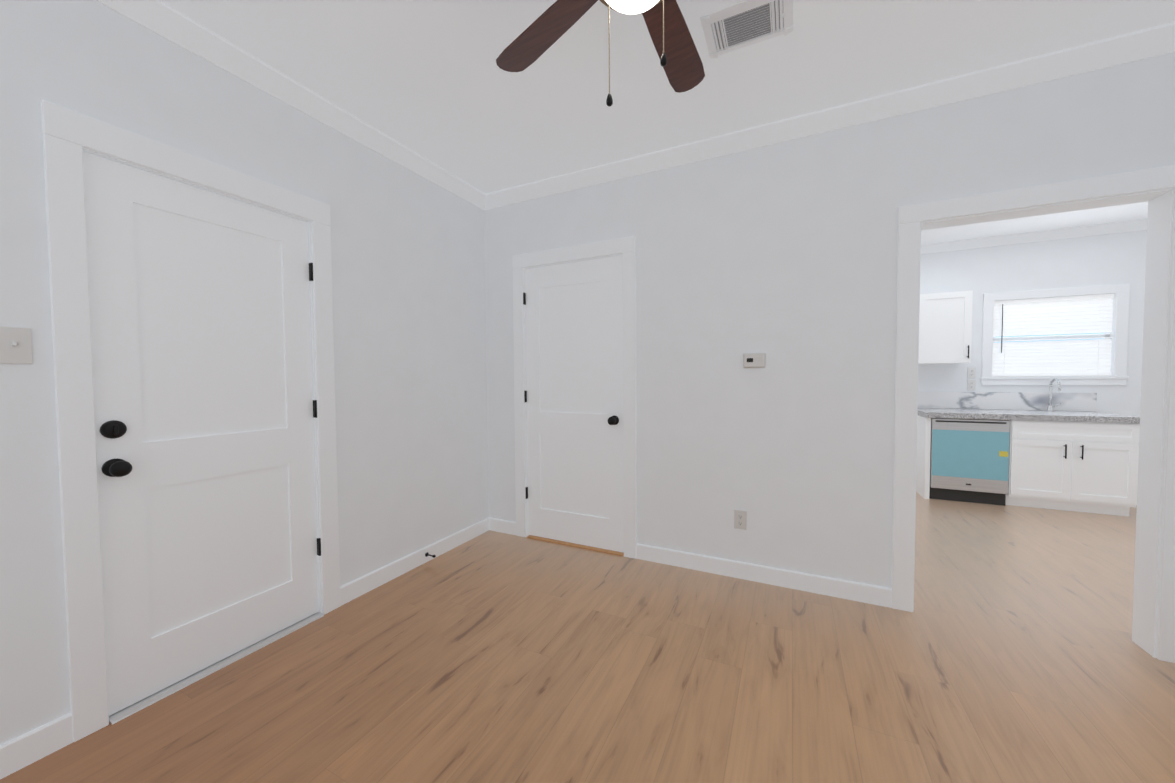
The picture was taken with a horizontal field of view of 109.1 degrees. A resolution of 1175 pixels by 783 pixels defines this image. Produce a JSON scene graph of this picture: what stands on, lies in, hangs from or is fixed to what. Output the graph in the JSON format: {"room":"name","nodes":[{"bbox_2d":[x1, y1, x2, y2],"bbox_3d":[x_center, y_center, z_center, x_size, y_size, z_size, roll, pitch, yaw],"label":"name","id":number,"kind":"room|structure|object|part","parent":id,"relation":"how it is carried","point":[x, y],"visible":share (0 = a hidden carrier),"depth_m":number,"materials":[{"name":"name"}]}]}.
{"room":"living room","nodes":[
{"label":"living room","id":0,"kind":"room"},
{"bbox_2d":[0,0,488,744],"bbox_3d":[-1.611,-0.144,1.865,0.120,2.650,3.640,1,2,26],"label":"wall","id":1,"kind":"structure","parent":0,"point":[408,286],"depth_m":1.99,"materials":[{"name":"white paint"}]},
{"bbox_2d":[0,326,32,363],"bbox_3d":[-1.802,-0.145,1.314,0.018,0.116,0.072,1,2,26],"label":"switch plate","id":2,"kind":"object","parent":1,"relation":"attached to","point":[15,345],"visible":1,"depth_m":1.32,"materials":[{"name":"white plastic"}]},
{"bbox_2d":[41,100,340,741],"bbox_3d":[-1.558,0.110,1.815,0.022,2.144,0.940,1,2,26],"label":"door frame","id":3,"kind":"structure","parent":1,"relation":"attached to","point":[68,135],"depth_m":1.45,"materials":[{"name":"white paint"}]},
{"bbox_2d":[83,151,320,715],"bbox_3d":[-1.569,0.160,1.822,0.114,2.016,0.764,1,2,26],"label":"entry door","id":4,"kind":"structure","parent":1,"relation":"in","point":[205,406],"depth_m":1.74,"materials":[{"name":"white paint"}]},
{"bbox_3d":[-1.696,0.208,1.511,0.070,0.206,0.066,1,2,26],"label":"knob","id":5,"kind":"part","parent":4,"relation":"part of","materials":[{"name":"black metal"}]},
{"bbox_2d":[109,612,323,724],"bbox_3d":[-1.596,1.176,1.867,0.128,0.011,0.758,1,2,26],"label":"threshold","id":6,"kind":"object","parent":1,"relation":"in","point":[116,717],"depth_m":1.75,"materials":[{"name":"metal"}]},
{"bbox_2d":[0,518,488,778],"bbox_3d":[-1.542,1.131,1.878,0.014,0.100,3.400,1,2,26],"label":"baseboard","id":7,"kind":"structure","parent":1,"relation":"attached to","point":[30,747],"depth_m":2.28,"materials":[{"name":"white paint"}]},
{"bbox_2d":[95,0,486,207],"bbox_3d":[-1.535,-1.425,1.775,0.075,0.085,3.210,1,2,26],"label":"crown molding","id":8,"kind":"structure","parent":1,"relation":"attached to","point":[164,20],"depth_m":1.94,"materials":[{"name":"white paint"}]},
{"bbox_2d":[0,492,1174,782],"bbox_3d":[1.834,1.185,1.974,6.600,0.060,7.126,1,2,26],"label":"floor","id":9,"kind":"structure","parent":0,"point":[1006,650],"depth_m":1.69,"materials":[{"name":"brown wood"}]},
{"bbox_2d":[916,415,930,498],"bbox_3d":[3.510,0.655,4.426,0.040,0.812,0.612,1,2,26],"label":"end panel","id":10,"kind":"object","parent":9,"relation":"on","point":[923,457],"visible":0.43,"depth_m":4.21,"materials":[{"name":"white paint"}]},
{"bbox_2d":[929,418,1009,505],"bbox_3d":[3.788,0.660,4.283,0.578,0.808,0.626,1,2,26],"label":"dishwasher","id":11,"kind":"object","parent":9,"relation":"on","point":[969,460],"visible":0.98,"depth_m":4.00,"materials":[{"name":"silver metal"}]},
{"bbox_2d":[1005,420,1139,515],"bbox_3d":[4.405,0.664,3.961,0.806,0.812,0.665,1,2,26],"label":"base cabinet","id":12,"kind":"object","parent":9,"relation":"on","point":[1089,467],"visible":0.9,"depth_m":3.69,"materials":[{"name":"white paint"}]},
{"bbox_2d":[918,408,1139,423],"bbox_3d":[4.126,0.226,4.088,1.468,0.056,0.652,1,2,26],"label":"countertop","id":13,"kind":"structure","parent":12,"relation":"on","point":[1057,416],"depth_m":3.87,"materials":[{"name":"stone"}]},
{"bbox_2d":[1046,378,1060,410],"bbox_3d":[4.571,0.033,4.063,0.104,0.325,0.188,1,2,26],"label":"kitchen faucet","id":14,"kind":"object","parent":13,"relation":"on","point":[1050,407],"visible":1,"depth_m":4.12,"materials":[{"name":"silver metal"}]},
{"bbox_3d":[4.266,0.528,3.672,0.114,0.125,0.033,1,2,26],"label":"handle","id":15,"kind":"part","parent":12,"relation":"part of","materials":[{"name":"black metal"}]},
{"bbox_2d":[160,0,1174,244],"bbox_3d":[1.815,-1.544,1.883,6.600,0.100,7.126,1,2,26],"label":"ceiling","id":16,"kind":"structure","parent":0,"point":[431,81],"depth_m":1.90,"materials":[{"name":"white paint"}]},
{"bbox_2d":[496,0,704,106],"bbox_3d":[0.146,-1.098,1.160,1.169,0.720,1.132,1,2,26],"label":"fan","id":17,"kind":"object","parent":16,"relation":"hanging from","point":[681,63],"visible":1,"depth_m":1.39,"materials":[{"name":"brown wood"}]},
{"bbox_3d":[0.125,-1.083,1.117,0.198,0.068,0.198,1,2,26],"label":"light globe","id":18,"kind":"part","parent":17,"relation":"part of","materials":[{"name":"white glass"}]},
{"bbox_2d":[700,0,792,57],"bbox_3d":[0.645,-1.469,1.685,0.330,0.020,0.230,1,2,26],"label":"ceiling vent","id":19,"kind":"object","parent":16,"relation":"in","point":[739,25],"visible":1,"depth_m":1.68,"materials":[{"name":"white metal"}]},
{"bbox_2d":[484,52,1174,587],"bbox_3d":[1.043,-0.184,2.528,4.070,2.650,0.120,1,2,26],"label":"wall","id":20,"kind":"structure","parent":0,"point":[782,256],"depth_m":2.40,"materials":[{"name":"white paint"}]},
{"bbox_2d":[523,255,623,552],"bbox_3d":[-0.121,0.095,3.031,0.806,2.046,0.105,1,2,26],"label":"closet door","id":21,"kind":"structure","parent":20,"relation":"in","point":[573,395],"depth_m":3.04,"materials":[{"name":"white paint"}]},
{"bbox_3d":[0.173,0.200,2.872,0.066,0.066,0.070,1,2,26],"label":"knob","id":22,"kind":"part","parent":21,"relation":"part of","materials":[{"name":"black metal"}]},
{"bbox_2d":[512,236,636,558],"bbox_3d":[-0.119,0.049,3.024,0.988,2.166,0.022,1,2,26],"label":"door frame","id":23,"kind":"structure","parent":20,"relation":"attached to","point":[625,247],"depth_m":2.86,"materials":[{"name":"white paint"}]},
{"bbox_2d":[527,535,623,555],"bbox_3d":[-0.086,1.124,3.104,0.784,0.010,0.120,1,2,26],"label":"threshold","id":24,"kind":"object","parent":20,"relation":"in","point":[577,545],"depth_m":3.04,"materials":[{"name":"brown wood"}]},
{"bbox_2d":[488,517,891,607],"bbox_3d":[0.969,1.091,2.537,3.950,0.100,0.014,1,2,26],"label":"baseboard","id":25,"kind":"structure","parent":20,"relation":"attached to","point":[852,590],"depth_m":2.49,"materials":[{"name":"white paint"}]},
{"bbox_2d":[734,510,746,529],"bbox_3d":[0.931,0.781,2.546,0.070,0.115,0.008,1,2,26],"label":"electrical outlet","id":26,"kind":"object","parent":20,"relation":"attached to","point":[740,519],"visible":1,"depth_m":2.54,"materials":[{"name":"white plastic"}]},
{"bbox_2d":[743,353,765,367],"bbox_3d":[0.986,-0.183,2.474,0.124,0.088,0.027,1,2,26],"label":"thermostat","id":27,"kind":"object","parent":20,"relation":"attached to","point":[754,360],"visible":1,"depth_m":2.46,"materials":[{"name":"white plastic"}]},
{"bbox_2d":[481,21,1174,209],"bbox_3d":[0.938,-1.463,2.424,3.950,0.085,0.075,1,2,26],"label":"crown molding","id":28,"kind":"structure","parent":20,"relation":"attached to","point":[1159,40],"depth_m":2.14,"materials":[{"name":"white paint"}]},
{"bbox_2d":[892,165,1174,662],"bbox_3d":[2.102,0.102,2.023,1.032,2.096,0.164,1,2,26],"label":"door frame","id":29,"kind":"structure","parent":20,"relation":"attached to","point":[911,218],"depth_m":1.87,"materials":[{"name":"white paint"}]},
{"bbox_2d":[918,230,1146,424],"bbox_3d":[4.292,-0.270,4.421,3.990,2.650,0.120,1,2,26],"label":"wall","id":30,"kind":"structure","parent":0,"point":[1108,259],"depth_m":4.18,"materials":[{"name":"white paint"}]},
{"bbox_2d":[919,290,972,363],"bbox_3d":[3.727,-0.658,4.417,0.432,0.725,0.351,1,2,26],"label":"upper cabinet","id":31,"kind":"object","parent":30,"relation":"attached to","point":[945,327],"visible":0.96,"depth_m":4.29,"materials":[{"name":"white paint"}]},
{"bbox_3d":[3.825,-0.399,4.202,0.010,0.130,0.033,1,2,26],"label":"handle","id":32,"kind":"part","parent":31,"relation":"part of","materials":[{"name":"black metal"}]},
{"bbox_2d":[967,380,975,389],"bbox_3d":[4.089,-0.069,4.455,0.070,0.115,0.008,1,2,26],"label":"electrical outlet","id":33,"kind":"object","parent":30,"relation":"attached to","point":[971,384],"visible":1,"depth_m":4.45,"materials":[{"name":"white plastic"}]},
{"bbox_2d":[967,367,975,377],"bbox_3d":[4.088,-0.199,4.450,0.070,0.115,0.008,1,2,26],"label":"electrical outlet","id":34,"kind":"object","parent":30,"relation":"attached to","point":[971,372],"visible":1,"depth_m":4.45,"materials":[{"name":"white plastic"}]},
{"bbox_2d":[918,392,1096,410],"bbox_3d":[4.282,0.097,4.363,1.430,0.178,0.012,1,2,26],"label":"backsplash","id":35,"kind":"structure","parent":30,"relation":"attached to","point":[1025,401],"depth_m":4.32,"materials":[{"name":"stone"}]},
{"bbox_2d":[921,218,1147,253],"bbox_3d":[4.240,-1.548,4.291,3.750,0.085,0.075,1,2,26],"label":"crown molding","id":36,"kind":"structure","parent":30,"relation":"attached to","point":[1090,230],"depth_m":4.13,"materials":[{"name":"white paint"}]},
{"bbox_2d":[980,283,1129,384],"bbox_3d":[4.642,-0.543,4.210,1.060,0.955,0.135,1,2,26],"label":"kitchen window","id":37,"kind":"structure","parent":30,"relation":"in","point":[1056,337],"depth_m":4.17,"materials":[{"name":"white glass"}]}
]}

